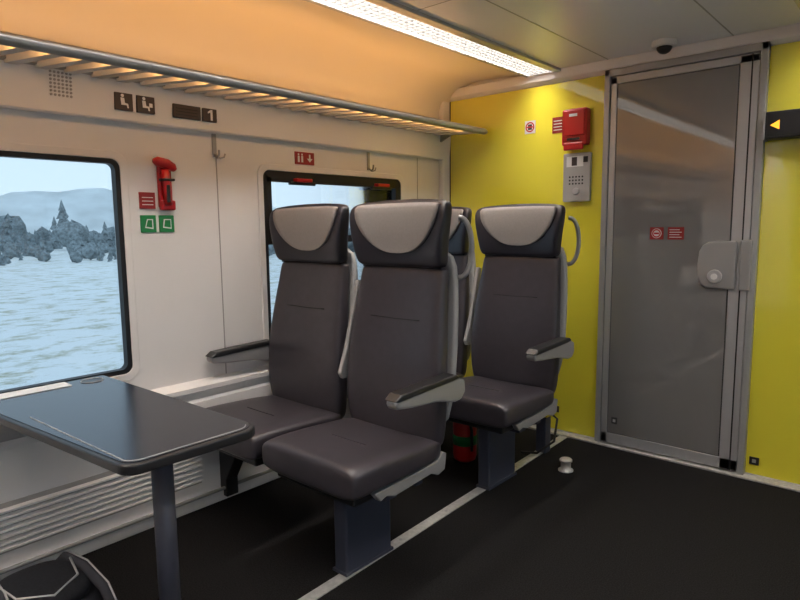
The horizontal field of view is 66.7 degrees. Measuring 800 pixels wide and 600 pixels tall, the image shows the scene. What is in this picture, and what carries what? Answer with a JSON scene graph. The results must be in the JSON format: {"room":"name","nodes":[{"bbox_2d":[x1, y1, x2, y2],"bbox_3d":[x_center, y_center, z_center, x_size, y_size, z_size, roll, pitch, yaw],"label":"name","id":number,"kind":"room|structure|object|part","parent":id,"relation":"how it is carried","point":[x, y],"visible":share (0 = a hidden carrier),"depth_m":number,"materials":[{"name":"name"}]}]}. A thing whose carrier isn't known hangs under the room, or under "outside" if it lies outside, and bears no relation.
{"room":"train carriage","nodes":[
{"label":"train carriage","id":0,"kind":"room"},
{"bbox_2d":[0,364,351,569],"bbox_3d":[-1.764,0.756,1.616,0.058,0.545,6.340,5,9,41],"label":"wall","id":1,"kind":"structure","parent":0,"point":[28,465],"depth_m":2.27,"materials":[{"name":"plastic"}]},
{"bbox_2d":[0,471,152,554],"bbox_3d":[-1.175,0.736,2.227,0.043,0.173,0.527,5,9,41],"label":"air vent","id":2,"kind":"object","parent":1,"relation":"in","point":[33,518],"depth_m":2.21,"materials":[{"name":"white plastic"}]},
{"bbox_2d":[0,513,153,574],"bbox_3d":[-1.175,0.882,2.243,0.043,0.017,0.532,5,9,41],"label":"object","id":3,"kind":"structure","parent":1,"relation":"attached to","point":[21,564],"depth_m":2.20,"materials":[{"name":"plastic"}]},
{"bbox_2d":[0,470,279,580],"bbox_3d":[-1.750,1.003,1.609,0.025,0.055,6.300,5,9,41],"label":"baseboard","id":4,"kind":"structure","parent":1,"relation":"attached to","point":[131,530],"depth_m":2.41,"materials":[{"name":"white plastic"}]},
{"bbox_2d":[173,455,203,491],"bbox_3d":[-0.896,0.719,2.546,0.043,0.121,0.132,5,9,41],"label":"grille","id":5,"kind":"object","parent":1,"relation":"in","point":[187,473],"depth_m":2.56,"materials":[{"name":"grey metal"}]},
{"bbox_2d":[404,181,438,198],"bbox_3d":[0.127,-0.310,3.765,0.060,0.818,0.450,5,9,41],"label":"pier","id":6,"kind":"object","parent":1,"relation":"attached to","point":[425,190],"visible":0.21,"depth_m":3.68,"materials":[{"name":"plastic"}]},
{"bbox_2d":[439,101,449,201],"bbox_3d":[0.285,-0.280,3.878,0.035,2.000,0.080,5,9,41],"label":"trim","id":7,"kind":"structure","parent":1,"relation":"attached to","point":[444,111],"depth_m":3.79,"materials":[{"name":"plastic"}]},
{"bbox_2d":[111,161,262,368],"bbox_3d":[-0.873,-0.159,2.632,0.060,0.818,0.672,5,9,41],"label":"pier","id":8,"kind":"object","parent":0,"point":[178,288],"visible":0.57,"depth_m":2.59,"materials":[{"name":"plastic"}]},
{"bbox_2d":[138,192,155,208],"bbox_3d":[-1.003,-0.394,2.409,0.013,0.065,0.065,5,9,41],"label":"notice","id":9,"kind":"object","parent":8,"relation":"attached to","point":[146,199],"depth_m":2.40,"materials":[{"name":"red plastic"}]},
{"bbox_2d":[140,215,156,232],"bbox_3d":[-1.002,-0.303,2.420,0.014,0.068,0.063,5,9,41],"label":"exit sign","id":10,"kind":"object","parent":8,"relation":"attached to","point":[147,222],"visible":1,"depth_m":2.41,"materials":[{"name":"green plastic"}]},
{"bbox_2d":[152,157,176,209],"bbox_3d":[-0.940,-0.465,2.432,0.056,0.209,0.098,5,9,41],"label":"hammer","id":11,"kind":"object","parent":8,"relation":"attached to","point":[164,166],"visible":1,"depth_m":2.42,"materials":[{"name":"red paint"}]},
{"bbox_3d":[-0.933,-0.450,2.431,0.032,0.142,0.038,5,9,41],"label":"handle","id":12,"kind":"part","parent":11,"relation":"part of","materials":[{"name":"red paint"}]},
{"bbox_2d":[158,215,174,231],"bbox_3d":[-0.952,-0.310,2.477,0.014,0.068,0.063,5,9,41],"label":"sign","id":13,"kind":"object","parent":8,"relation":"attached to","point":[166,222],"visible":1,"depth_m":2.47,"materials":[{"name":"green plastic"}]},
{"bbox_2d":[125,357,268,389],"bbox_3d":[-1.806,0.705,1.653,0.060,0.637,6.350,5,9,41],"label":"panel","id":14,"kind":"object","parent":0,"point":[156,377],"visible":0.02,"depth_m":2.58,"materials":[{"name":"plastic"}]},
{"bbox_2d":[0,32,438,183],"bbox_3d":[-1.822,-0.743,1.474,0.060,0.645,6.350,5,9,41],"label":"panel","id":15,"kind":"object","parent":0,"point":[136,142],"depth_m":2.51,"materials":[{"name":"white plastic"}]},
{"bbox_2d":[0,0,520,118],"bbox_3d":[-1.602,-0.903,1.259,0.630,0.320,6.350,5,9,41],"label":"cove","id":16,"kind":"object","parent":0,"point":[301,45],"visible":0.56,"depth_m":2.60,"materials":[{"name":"beige plastic"}]},
{"bbox_2d":[82,421,799,599],"bbox_3d":[-0.754,1.142,0.817,2.680,0.050,6.400,5,9,41],"label":"floor","id":17,"kind":"structure","parent":0,"point":[622,525],"depth_m":2.33,"materials":[{"name":"carpet"}]},
{"bbox_2d":[0,551,116,599],"bbox_3d":[-0.896,0.859,1.533,0.476,0.322,0.334,5,9,41],"label":"backpack","id":18,"kind":"object","parent":17,"relation":"on","point":[71,576],"visible":1,"depth_m":1.54,"materials":[{"name":"fabric"}]},
{"bbox_2d":[0,375,254,599],"bbox_3d":[-0.887,0.658,1.853,0.955,0.660,0.466,5,9,41],"label":"folding table","id":19,"kind":"object","parent":17,"relation":"on","point":[119,427],"visible":1,"depth_m":1.66,"materials":[{"name":"black plastic"}]},
{"bbox_3d":[-1.262,0.309,2.035,0.069,0.003,0.285,5,9,41],"label":"bin lid","id":20,"kind":"part","parent":19,"relation":"part of","materials":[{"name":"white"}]},
{"bbox_2d":[80,377,103,382],"bbox_3d":[-1.108,0.289,2.188,0.075,0.004,0.075,2,7,19],"label":"cup holder","id":21,"kind":"object","parent":19,"relation":"on","point":[92,379],"depth_m":2.19,"materials":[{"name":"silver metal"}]},
{"bbox_3d":[-0.629,0.698,1.646,0.056,0.627,0.056,5,9,41],"label":"leg","id":22,"kind":"part","parent":19,"relation":"part of","materials":[{"name":"grey paint"}]},
{"bbox_2d":[219,199,474,576],"bbox_3d":[-0.304,0.263,2.387,1.077,1.293,0.612,5,9,41],"label":"seat","id":23,"kind":"object","parent":17,"relation":"on","point":[398,362],"visible":1,"depth_m":2.22,"materials":[{"name":"leather"}]},
{"bbox_2d":[206,203,357,465],"bbox_3d":[-0.536,0.094,2.570,0.528,0.997,0.612,5,9,41],"label":"seat","id":24,"kind":"object","parent":23,"relation":"on","point":[304,349],"visible":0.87,"depth_m":2.62,"materials":[{"name":"leather"}]},
{"bbox_3d":[-0.698,0.257,2.764,0.044,0.086,0.383,5,9,41],"label":"armrest","id":25,"kind":"part","parent":24,"relation":"part of","materials":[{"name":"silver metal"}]},
{"bbox_2d":[206,395,341,459],"bbox_3d":[-0.558,0.509,2.563,0.492,0.116,0.490,5,9,41],"label":"cushion","id":26,"kind":"object","parent":24,"relation":"on","point":[272,416],"depth_m":2.50,"materials":[{"name":"leather"}]},
{"bbox_3d":[-0.391,0.169,2.718,0.480,0.688,0.170,5,9,41],"label":"backrest","id":27,"kind":"part","parent":24,"relation":"part of","materials":[{"name":"leather"}]},
{"bbox_3d":[-0.207,0.120,2.524,0.020,0.400,0.139,5,9,41],"label":"raised armrest","id":28,"kind":"part","parent":23,"relation":"part of","materials":[{"name":"grey plastic"}]},
{"bbox_2d":[262,418,440,500],"bbox_3d":[-0.163,0.547,2.219,0.492,0.116,0.490,5,9,41],"label":"cushion","id":29,"kind":"object","parent":23,"relation":"on","point":[347,459],"depth_m":2.09,"materials":[{"name":"leather"}]},
{"bbox_3d":[0.005,0.207,2.375,0.480,0.688,0.170,5,9,41],"label":"backrest","id":30,"kind":"part","parent":23,"relation":"part of","materials":[{"name":"leather"}]},
{"bbox_3d":[0.035,0.615,2.121,0.027,0.078,0.388,5,9,41],"label":"rail","id":31,"kind":"part","parent":23,"relation":"part of","materials":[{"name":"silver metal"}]},
{"bbox_3d":[0.096,0.333,2.073,0.044,0.086,0.383,5,9,41],"label":"armrest","id":32,"kind":"part","parent":23,"relation":"part of","materials":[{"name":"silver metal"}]},
{"bbox_3d":[0.242,-0.191,2.225,0.061,0.240,0.021,2,7,17],"label":"grab handle","id":33,"kind":"part","parent":23,"relation":"part of","materials":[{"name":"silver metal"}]},
{"bbox_2d":[298,435,566,599],"bbox_3d":[-1.077,1.093,1.028,0.044,0.004,6.304,5,9,39],"label":"trim","id":34,"kind":"structure","parent":17,"relation":"on","point":[318,592],"depth_m":2.42,"materials":[{"name":"metal"}]},
{"bbox_2d":[453,422,476,462],"bbox_3d":[0.338,0.682,3.103,0.138,0.280,0.121,5,9,41],"label":"fire extinguisher","id":35,"kind":"object","parent":17,"relation":"on","point":[464,436],"visible":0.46,"depth_m":3.06,"materials":[{"name":"red paint"}]},
{"bbox_2d":[447,203,580,490],"bbox_3d":[0.282,0.174,3.052,1.077,1.293,0.612,5,9,41],"label":"seat","id":36,"kind":"object","parent":17,"relation":"on","point":[515,331],"visible":0.91,"depth_m":2.91,"materials":[{"name":"leather"}]},
{"bbox_2d":[448,207,475,377],"bbox_3d":[0.049,0.005,3.234,0.528,0.997,0.612,5,9,41],"label":"seat","id":37,"kind":"object","parent":36,"relation":"on","point":[458,247],"visible":0.22,"depth_m":3.20,"materials":[{"name":"plastic"}]},
{"bbox_3d":[0.195,0.081,3.382,0.480,0.688,0.170,5,9,41],"label":"backrest","id":38,"kind":"part","parent":37,"relation":"part of","materials":[{"name":"plastic"}]},
{"bbox_3d":[0.379,0.031,3.188,0.020,0.400,0.139,5,9,41],"label":"raised armrest","id":39,"kind":"part","parent":36,"relation":"part of","materials":[{"name":"grey plastic"}]},
{"bbox_2d":[449,376,553,427],"bbox_3d":[0.423,0.458,2.884,0.492,0.116,0.490,5,9,41],"label":"cushion","id":40,"kind":"object","parent":36,"relation":"on","point":[486,401],"depth_m":2.71,"materials":[{"name":"leather"}]},
{"bbox_3d":[0.590,0.119,3.039,0.480,0.688,0.170,5,9,41],"label":"backrest","id":41,"kind":"part","parent":36,"relation":"part of","materials":[{"name":"leather"}]},
{"bbox_3d":[0.621,0.527,2.785,0.027,0.078,0.388,5,9,41],"label":"rail","id":42,"kind":"part","parent":36,"relation":"part of","materials":[{"name":"silver metal"}]},
{"bbox_3d":[0.682,0.244,2.738,0.044,0.086,0.383,5,9,41],"label":"armrest","id":43,"kind":"part","parent":36,"relation":"part of","materials":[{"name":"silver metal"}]},
{"bbox_3d":[0.828,-0.280,2.889,0.061,0.240,0.021,2,7,17],"label":"grab handle","id":44,"kind":"part","parent":36,"relation":"part of","materials":[{"name":"silver metal"}]},
{"bbox_2d":[521,415,557,453],"bbox_3d":[0.741,0.686,3.176,0.162,0.245,0.151,5,9,41],"label":"post","id":45,"kind":"object","parent":17,"relation":"on","point":[543,429],"visible":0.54,"depth_m":3.19,"materials":[{"name":"metal"}]},
{"bbox_3d":[0.758,0.703,3.217,0.055,0.200,0.060,5,9,41],"label":"post","id":46,"kind":"part","parent":45,"relation":"part of","materials":[{"name":"metal"}]},
{"bbox_2d":[558,457,572,472],"bbox_3d":[0.810,0.804,2.970,0.072,0.060,0.072,5,9,41],"label":"door stop","id":47,"kind":"object","parent":17,"relation":"on","point":[566,462],"visible":1,"depth_m":2.95,"materials":[{"name":"metal"}]},
{"bbox_2d":[392,0,799,67],"bbox_3d":[-0.786,-0.914,0.538,1.140,0.060,6.350,5,9,41],"label":"ceiling","id":48,"kind":"structure","parent":0,"point":[611,29],"depth_m":2.49,"materials":[{"name":"white plastic"}]},
{"bbox_2d":[304,0,555,76],"bbox_3d":[-1.303,-0.945,0.972,0.180,0.052,6.325,5,9,41],"label":"ceiling light","id":49,"kind":"object","parent":48,"relation":"attached to","point":[369,11],"depth_m":2.61,"materials":[{"name":"white plastic"}]},
{"bbox_2d":[372,0,560,71],"bbox_3d":[-1.224,-0.921,0.903,0.027,0.024,6.320,5,9,41],"label":"rail","id":50,"kind":"object","parent":48,"relation":"attached to","point":[389,3],"visible":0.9,"depth_m":2.58,"materials":[{"name":"silver metal"}]},
{"bbox_2d":[485,0,608,59],"bbox_3d":[-1.010,-0.910,0.736,0.006,0.011,6.350,5,9,41],"label":"joint","id":51,"kind":"object","parent":48,"relation":"attached to","point":[485,0],"visible":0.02,"depth_m":2.57,"materials":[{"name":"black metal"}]},
{"bbox_2d":[651,38,677,53],"bbox_3d":[1.207,-1.153,2.775,0.110,0.058,0.110,5,9,41],"label":"dome security camera","id":52,"kind":"object","parent":48,"relation":"attached to","point":[663,45],"visible":1,"depth_m":2.75,"materials":[{"name":"white plastic"}]},
{"bbox_2d":[693,0,733,35],"bbox_3d":[-0.581,-0.869,0.363,0.006,0.011,6.350,5,9,41],"label":"joint","id":53,"kind":"object","parent":48,"relation":"attached to","point":[703,8],"visible":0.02,"depth_m":2.46,"materials":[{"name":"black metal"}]},
{"bbox_2d":[794,0,799,9],"bbox_3d":[-0.368,-0.840,0.159,0.027,0.024,6.320,5,9,41],"label":"rail","id":54,"kind":"object","parent":48,"relation":"attached to","point":[797,2],"visible":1,"depth_m":2.27,"materials":[{"name":"silver metal"}]},
{"bbox_2d":[450,23,799,485],"bbox_3d":[1.313,-0.239,3.045,2.680,2.100,0.099,5,9,41],"label":"wall","id":55,"kind":"structure","parent":0,"point":[505,165],"depth_m":3.23,"materials":[{"name":"paint"}]},
{"bbox_3d":[0.702,-0.234,3.568,0.995,1.935,0.008,5,9,41],"label":"yellow panel","id":56,"kind":"part","parent":55,"relation":"part of","materials":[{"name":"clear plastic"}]},
{"bbox_2d":[525,120,535,133],"bbox_3d":[0.734,-0.975,3.432,0.065,0.070,0.004,5,9,41],"label":"prohibition sign","id":57,"kind":"object","parent":55,"relation":"attached to","point":[529,125],"visible":1,"depth_m":3.43,"materials":[{"name":"white"}]},
{"bbox_2d":[552,116,562,133],"bbox_3d":[0.862,-0.956,3.322,0.065,0.085,0.004,5,9,41],"label":"notice sign","id":58,"kind":"object","parent":55,"relation":"attached to","point":[557,121],"visible":0.9,"depth_m":3.32,"materials":[{"name":"red"}]},
{"bbox_2d":[562,107,590,150],"bbox_3d":[0.933,-0.905,3.229,0.140,0.215,0.060,5,9,41],"label":"alarm box","id":59,"kind":"object","parent":55,"relation":"attached to","point":[575,122],"visible":1,"depth_m":3.20,"materials":[{"name":"red paint"}]},
{"bbox_3d":[0.919,-0.816,3.223,0.110,0.040,0.014,5,9,41],"label":"pull handle","id":60,"kind":"part","parent":59,"relation":"part of","materials":[{"name":"red paint"}]},
{"bbox_3d":[0.917,-0.935,3.208,0.120,0.130,0.010,5,9,41],"label":"lid","id":61,"kind":"part","parent":59,"relation":"part of","materials":[{"name":"red paint"}]},
{"bbox_2d":[563,152,591,201],"bbox_3d":[0.950,-0.659,3.266,0.153,0.257,0.032,5,9,41],"label":"intercom","id":62,"kind":"object","parent":55,"relation":"attached to","point":[577,168],"visible":1,"depth_m":3.25,"materials":[{"name":"grey metal"}]},
{"bbox_2d":[594,70,611,441],"bbox_3d":[1.077,-0.199,3.221,0.030,1.958,0.035,5,9,41],"label":"door frame","id":63,"kind":"structure","parent":55,"relation":"attached to","point":[608,80],"depth_m":3.20,"materials":[{"name":"silver metal"}]},
{"bbox_3d":[1.283,-1.172,2.907,2.680,0.071,0.039,5,9,41],"label":"trim","id":64,"kind":"part","parent":55,"relation":"part of","materials":[{"name":"white plastic"}]},
{"bbox_2d":[528,425,799,491],"bbox_3d":[1.321,0.802,3.129,2.630,0.012,0.050,5,9,41],"label":"trim","id":65,"kind":"structure","parent":55,"relation":"attached to","point":[770,482],"depth_m":3.04,"materials":[{"name":"metal"}]},
{"bbox_2d":[601,52,760,470],"bbox_3d":[1.342,-0.159,2.995,0.664,1.912,0.028,5,9,41],"label":"door","id":66,"kind":"structure","parent":55,"relation":"in","point":[735,60],"depth_m":2.85,"materials":[{"name":"silver metal"}]},
{"bbox_3d":[1.105,-0.180,3.202,0.032,1.910,0.026,5,9,41],"label":"door leaf stile","id":67,"kind":"part","parent":66,"relation":"part of","materials":[{"name":"silver metal"}]},
{"bbox_2d":[611,417,616,423],"bbox_3d":[1.148,0.646,3.257,0.030,0.035,0.004,5,9,41],"label":"tag","id":68,"kind":"object","parent":66,"relation":"attached to","point":[612,418],"visible":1,"depth_m":3.26,"materials":[{"name":"black plastic"}]},
{"bbox_2d":[650,227,663,238],"bbox_3d":[1.274,-0.331,3.016,0.065,0.060,0.005,5,9,41],"label":"no-entry sign","id":69,"kind":"object","parent":66,"relation":"attached to","point":[651,228],"visible":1,"depth_m":3.01,"materials":[{"name":"red plastic"}]},
{"bbox_2d":[652,228,661,237],"bbox_3d":[1.272,-0.331,3.015,0.048,0.048,0.002,5,9,41],"label":"disc","id":70,"kind":"object","parent":69,"relation":"attached to","point":[656,231],"depth_m":3.01,"materials":[{"name":"white plastic"}]},
{"bbox_3d":[1.353,0.763,3.109,0.664,0.055,0.026,5,9,41],"label":"door leaf bottom rail","id":71,"kind":"part","parent":66,"relation":"part of","materials":[{"name":"grey metal"}]},
{"bbox_2d":[607,65,738,455],"bbox_3d":[1.320,-0.168,3.003,0.546,1.814,0.006,5,9,41],"label":"glass","id":72,"kind":"object","parent":66,"relation":"attached to","point":[675,144],"depth_m":2.99,"materials":[{"name":"grey glass"}]},
{"bbox_3d":[1.327,-0.169,3.009,0.564,1.830,0.020,5,9,41],"label":"glass","id":73,"kind":"part","parent":66,"relation":"part of","materials":[{"name":"glass"}]},
{"bbox_2d":[667,227,683,239],"bbox_3d":[1.342,-0.324,2.957,0.075,0.060,0.005,5,9,41],"label":"sign text","id":74,"kind":"object","parent":66,"relation":"attached to","point":[670,237],"visible":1,"depth_m":2.95,"materials":[{"name":"red"}]},
{"bbox_2d":[697,241,737,289],"bbox_3d":[1.482,-0.164,2.845,0.165,0.225,0.026,5,9,41],"label":"lock plate","id":75,"kind":"object","parent":66,"relation":"attached to","point":[721,256],"visible":1,"depth_m":2.82,"materials":[{"name":"grey metal"}]},
{"bbox_2d":[707,270,721,282],"bbox_3d":[1.469,-0.110,2.841,0.064,0.064,0.020,5,9,41],"label":"cylinder","id":76,"kind":"object","parent":75,"relation":"attached to","point":[719,276],"depth_m":2.83,"materials":[{"name":"grey metal"}]},
{"bbox_2d":[710,274,716,279],"bbox_3d":[1.463,-0.109,2.834,0.028,0.028,0.010,5,9,41],"label":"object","id":77,"kind":"object","parent":76,"relation":"attached to","point":[713,276],"depth_m":2.83,"materials":[{"name":"silver metal"}]},
{"bbox_3d":[1.564,-0.137,2.804,0.077,1.910,0.026,5,9,41],"label":"door leaf stile","id":78,"kind":"part","parent":66,"relation":"part of","materials":[{"name":"grey metal"}]},
{"bbox_3d":[1.564,-0.135,2.790,0.006,1.910,0.010,5,9,41],"label":"stile groove","id":79,"kind":"part","parent":66,"relation":"part of","materials":[{"name":"grey metal"}]},
{"bbox_2d":[605,41,770,76],"bbox_3d":[1.330,-1.127,2.874,0.730,0.035,0.035,5,9,41],"label":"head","id":80,"kind":"object","parent":55,"relation":"attached to","point":[753,48],"visible":0.86,"depth_m":2.83},
{"bbox_2d":[737,41,770,474],"bbox_3d":[1.604,-0.148,2.763,0.030,1.958,0.035,5,9,41],"label":"door frame","id":81,"kind":"structure","parent":55,"relation":"attached to","point":[765,53],"depth_m":2.74,"materials":[{"name":"silver metal"}]},
{"bbox_2d":[738,240,752,290],"bbox_3d":[1.571,-0.157,2.764,0.048,0.230,0.035,5,9,41],"label":"lock keeper","id":82,"kind":"object","parent":81,"relation":"attached to","point":[746,246],"depth_m":2.75,"materials":[{"name":"grey metal"}]},
{"bbox_3d":[1.963,-0.113,2.472,0.895,1.935,0.008,5,9,41],"label":"yellow panel","id":83,"kind":"part","parent":55,"relation":"part of","materials":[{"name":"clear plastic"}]},
{"bbox_2d":[762,108,799,141],"bbox_3d":[1.793,-0.737,2.481,0.532,0.119,0.079,5,9,41],"label":"display","id":84,"kind":"object","parent":55,"relation":"attached to","point":[783,124],"visible":1,"depth_m":2.58,"materials":[{"name":"black plastic"}]},
{"bbox_3d":[-2.892,0.397,-1.725,2.680,2.100,0.060,5,9,41],"label":"panel","id":85,"kind":"object","parent":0,"visible":0},
{"bbox_2d":[0,150,132,393],"bbox_3d":[-1.515,-0.059,1.877,0.034,0.830,1.332,5,9,41],"label":"gasket","id":86,"kind":"object","parent":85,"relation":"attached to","point":[115,170],"visible":1,"depth_m":2.33,"materials":[{"name":"black rubber"}]},
{"bbox_2d":[0,142,139,381],"bbox_3d":[-1.503,-0.058,1.867,0.010,0.888,1.390,5,9,41],"label":"surround","id":87,"kind":"object","parent":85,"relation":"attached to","point":[4,146],"visible":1,"depth_m":2.34,"materials":[{"name":"plastic"}]},
{"bbox_2d":[211,134,225,158],"bbox_3d":[-0.770,-0.659,2.607,0.055,0.107,0.056,5,9,41],"label":"coat hook","id":88,"kind":"object","parent":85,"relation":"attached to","point":[214,148],"visible":1,"depth_m":2.61,"materials":[{"name":"silver metal"}]},
{"bbox_3d":[-0.798,-0.664,2.611,0.006,0.097,0.020,5,9,41],"label":"plate","id":89,"kind":"part","parent":88,"relation":"part of","materials":[{"name":"silver metal"}]},
{"bbox_2d":[215,157,226,372],"bbox_3d":[-0.789,-0.191,2.677,0.002,1.052,0.005,5,9,41],"label":"joint","id":90,"kind":"object","parent":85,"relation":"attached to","point":[215,157],"visible":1,"depth_m":2.68,"materials":[{"name":"grey"}]},
{"bbox_2d":[0,60,450,159],"bbox_3d":[-1.783,-0.660,1.444,0.050,0.202,6.340,5,9,41],"label":"band","id":91,"kind":"object","parent":85,"relation":"attached to","point":[22,86],"visible":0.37,"depth_m":2.53,"materials":[{"name":"white plastic"}]},
{"bbox_2d":[49,70,72,97],"bbox_3d":[-1.174,-0.747,2.104,0.008,0.083,0.073,5,9,41],"label":"speaker grille","id":92,"kind":"object","parent":91,"relation":"attached to","point":[54,71],"visible":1,"depth_m":2.10,"materials":[{"name":"grey metal"}]},
{"bbox_2d":[114,92,132,111],"bbox_3d":[-1.032,-0.740,2.270,0.013,0.063,0.067,5,9,41],"label":"sign","id":93,"kind":"object","parent":91,"relation":"attached to","point":[122,101],"depth_m":2.26,"materials":[{"name":"black plastic"}]},
{"bbox_2d":[136,95,154,114],"bbox_3d":[-0.977,-0.748,2.333,0.013,0.063,0.070,5,9,41],"label":"sign","id":94,"kind":"object","parent":91,"relation":"attached to","point":[144,104],"visible":1,"depth_m":2.33,"materials":[{"name":"black plastic"}]},
{"bbox_3d":[-0.977,-0.749,2.333,0.012,0.063,0.070,5,9,41],"label":"plate","id":95,"kind":"part","parent":94,"relation":"part of","materials":[{"name":"grey plastic"}]},
{"bbox_2d":[172,103,200,120],"bbox_3d":[-0.864,-0.761,2.462,0.013,0.053,0.120,5,9,41],"label":"label sign","id":96,"kind":"object","parent":91,"relation":"attached to","point":[178,110],"visible":1,"depth_m":2.46,"materials":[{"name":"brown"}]},
{"bbox_2d":[202,108,216,122],"bbox_3d":[-0.796,-0.771,2.538,0.013,0.053,0.065,5,9,41],"label":"number sign","id":97,"kind":"object","parent":91,"relation":"attached to","point":[208,115],"visible":1,"depth_m":2.53,"materials":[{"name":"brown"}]},
{"bbox_2d":[0,31,487,141],"bbox_3d":[-1.654,-0.685,1.313,0.323,0.075,6.220,5,9,41],"label":"luggage rack","id":98,"kind":"object","parent":91,"relation":"attached to","point":[16,49],"visible":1,"depth_m":2.26,"materials":[{"name":"silver metal"}]},
{"bbox_3d":[-1.768,-0.717,1.403,0.030,0.030,6.210,5,9,41],"label":"wall rail","id":99,"kind":"part","parent":98,"relation":"part of","materials":[{"name":"silver metal"}]},
{"bbox_2d":[294,151,313,165],"bbox_3d":[-0.471,-0.695,2.989,0.013,0.060,0.120,5,9,41],"label":"information sign","id":100,"kind":"object","parent":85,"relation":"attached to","point":[303,158],"visible":1,"depth_m":2.98,"materials":[{"name":"red plastic"}]},
{"bbox_2d":[257,164,403,339],"bbox_3d":[-0.311,-0.238,3.219,0.010,0.888,1.028,5,9,41],"label":"surround","id":101,"kind":"object","parent":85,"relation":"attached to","point":[262,168],"visible":0.56,"depth_m":2.87,"materials":[{"name":"plastic"}]},
{"bbox_2d":[263,170,400,339],"bbox_3d":[-0.324,-0.239,3.229,0.034,0.830,0.970,5,9,41],"label":"gasket","id":102,"kind":"object","parent":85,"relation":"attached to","point":[267,171],"visible":0.39,"depth_m":2.90,"materials":[{"name":"black rubber"}]},
{"bbox_2d":[268,235,351,244],"bbox_3d":[-0.324,-0.325,3.218,0.032,0.035,0.938,5,9,41],"label":"bar","id":103,"kind":"object","parent":102,"relation":"attached to","point":[349,236],"visible":0.21,"depth_m":3.06,"materials":[{"name":"black rubber"}]},
{"bbox_2d":[266,174,398,279],"bbox_3d":[-0.318,-0.238,3.224,0.054,0.828,0.968,5,9,41],"label":"window","id":104,"kind":"structure","parent":102,"relation":"attached to","point":[288,179],"depth_m":3.24,"materials":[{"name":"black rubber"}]},
{"bbox_3d":[-0.622,-0.431,2.860,0.032,0.290,0.028,5,9,41],"label":"hopper frame","id":105,"kind":"part","parent":104,"relation":"part of","materials":[{"name":"black rubber"}]},
{"bbox_2d":[293,178,312,182],"bbox_3d":[-0.474,-0.583,2.969,0.031,0.018,0.100,5,9,41],"label":"red latch","id":106,"kind":"object","parent":104,"relation":"attached to","point":[294,179],"visible":1,"depth_m":2.95,"materials":[{"name":"red paint"}]},
{"bbox_3d":[-0.336,-0.240,3.240,0.004,0.828,0.968,5,9,41],"label":"pane","id":107,"kind":"part","parent":104,"relation":"part of","materials":[{"name":"clear glass"}]},
{"bbox_2d":[374,183,389,186],"bbox_3d":[-0.100,-0.640,3.392,0.031,0.018,0.100,5,9,41],"label":"red latch","id":108,"kind":"object","parent":104,"relation":"attached to","point":[375,184],"visible":1,"depth_m":3.37,"materials":[{"name":"red paint"}]},
{"bbox_3d":[-0.026,-0.521,3.536,0.032,0.290,0.028,5,9,41],"label":"hopper frame","id":109,"kind":"part","parent":104,"relation":"part of","materials":[{"name":"grey metal"}]},
{"bbox_2d":[367,152,375,171],"bbox_3d":[-0.144,-0.753,3.317,0.055,0.107,0.056,5,9,41],"label":"coat hook","id":110,"kind":"object","parent":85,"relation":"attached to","point":[368,153],"visible":1,"depth_m":3.32,"materials":[{"name":"silver metal"}]},
{"bbox_3d":[-0.173,-0.758,3.321,0.006,0.097,0.020,5,9,41],"label":"plate","id":111,"kind":"part","parent":110,"relation":"part of","materials":[{"name":"silver metal"}]},
{"bbox_2d":[417,158,417,198],"bbox_3d":[0.109,-0.327,3.696,0.002,1.052,0.005,5,9,41],"label":"joint","id":112,"kind":"object","parent":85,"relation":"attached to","point":[417,158],"visible":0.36,"depth_m":3.65,"materials":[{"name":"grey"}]},
{"label":"outside","id":113,"kind":"structure","parent":0,"visible":0},
{"bbox_2d":[0,247,359,389],"bbox_3d":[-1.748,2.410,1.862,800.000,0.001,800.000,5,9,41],"label":"water","id":114,"kind":"structure","parent":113,"point":[60,317],"depth_m":17.97,"materials":[{"name":"blue liquid"}]},
{"bbox_2d":[0,188,349,233],"bbox_3d":[-51.347,-24.996,132.865,509.968,26.679,624.259,5,9,41],"label":"hills","id":115,"kind":"structure","parent":114,"relation":"on","point":[90,207],"depth_m":313.72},
{"bbox_2d":[0,200,354,264],"bbox_3d":[-25.929,-12.092,89.539,124.834,8.399,168.170,5,9,41],"label":"treeline","id":116,"kind":"object","parent":114,"relation":"on","point":[80,243],"visible":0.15,"depth_m":71.48,"materials":[{"name":"grey plant"}]}
]}

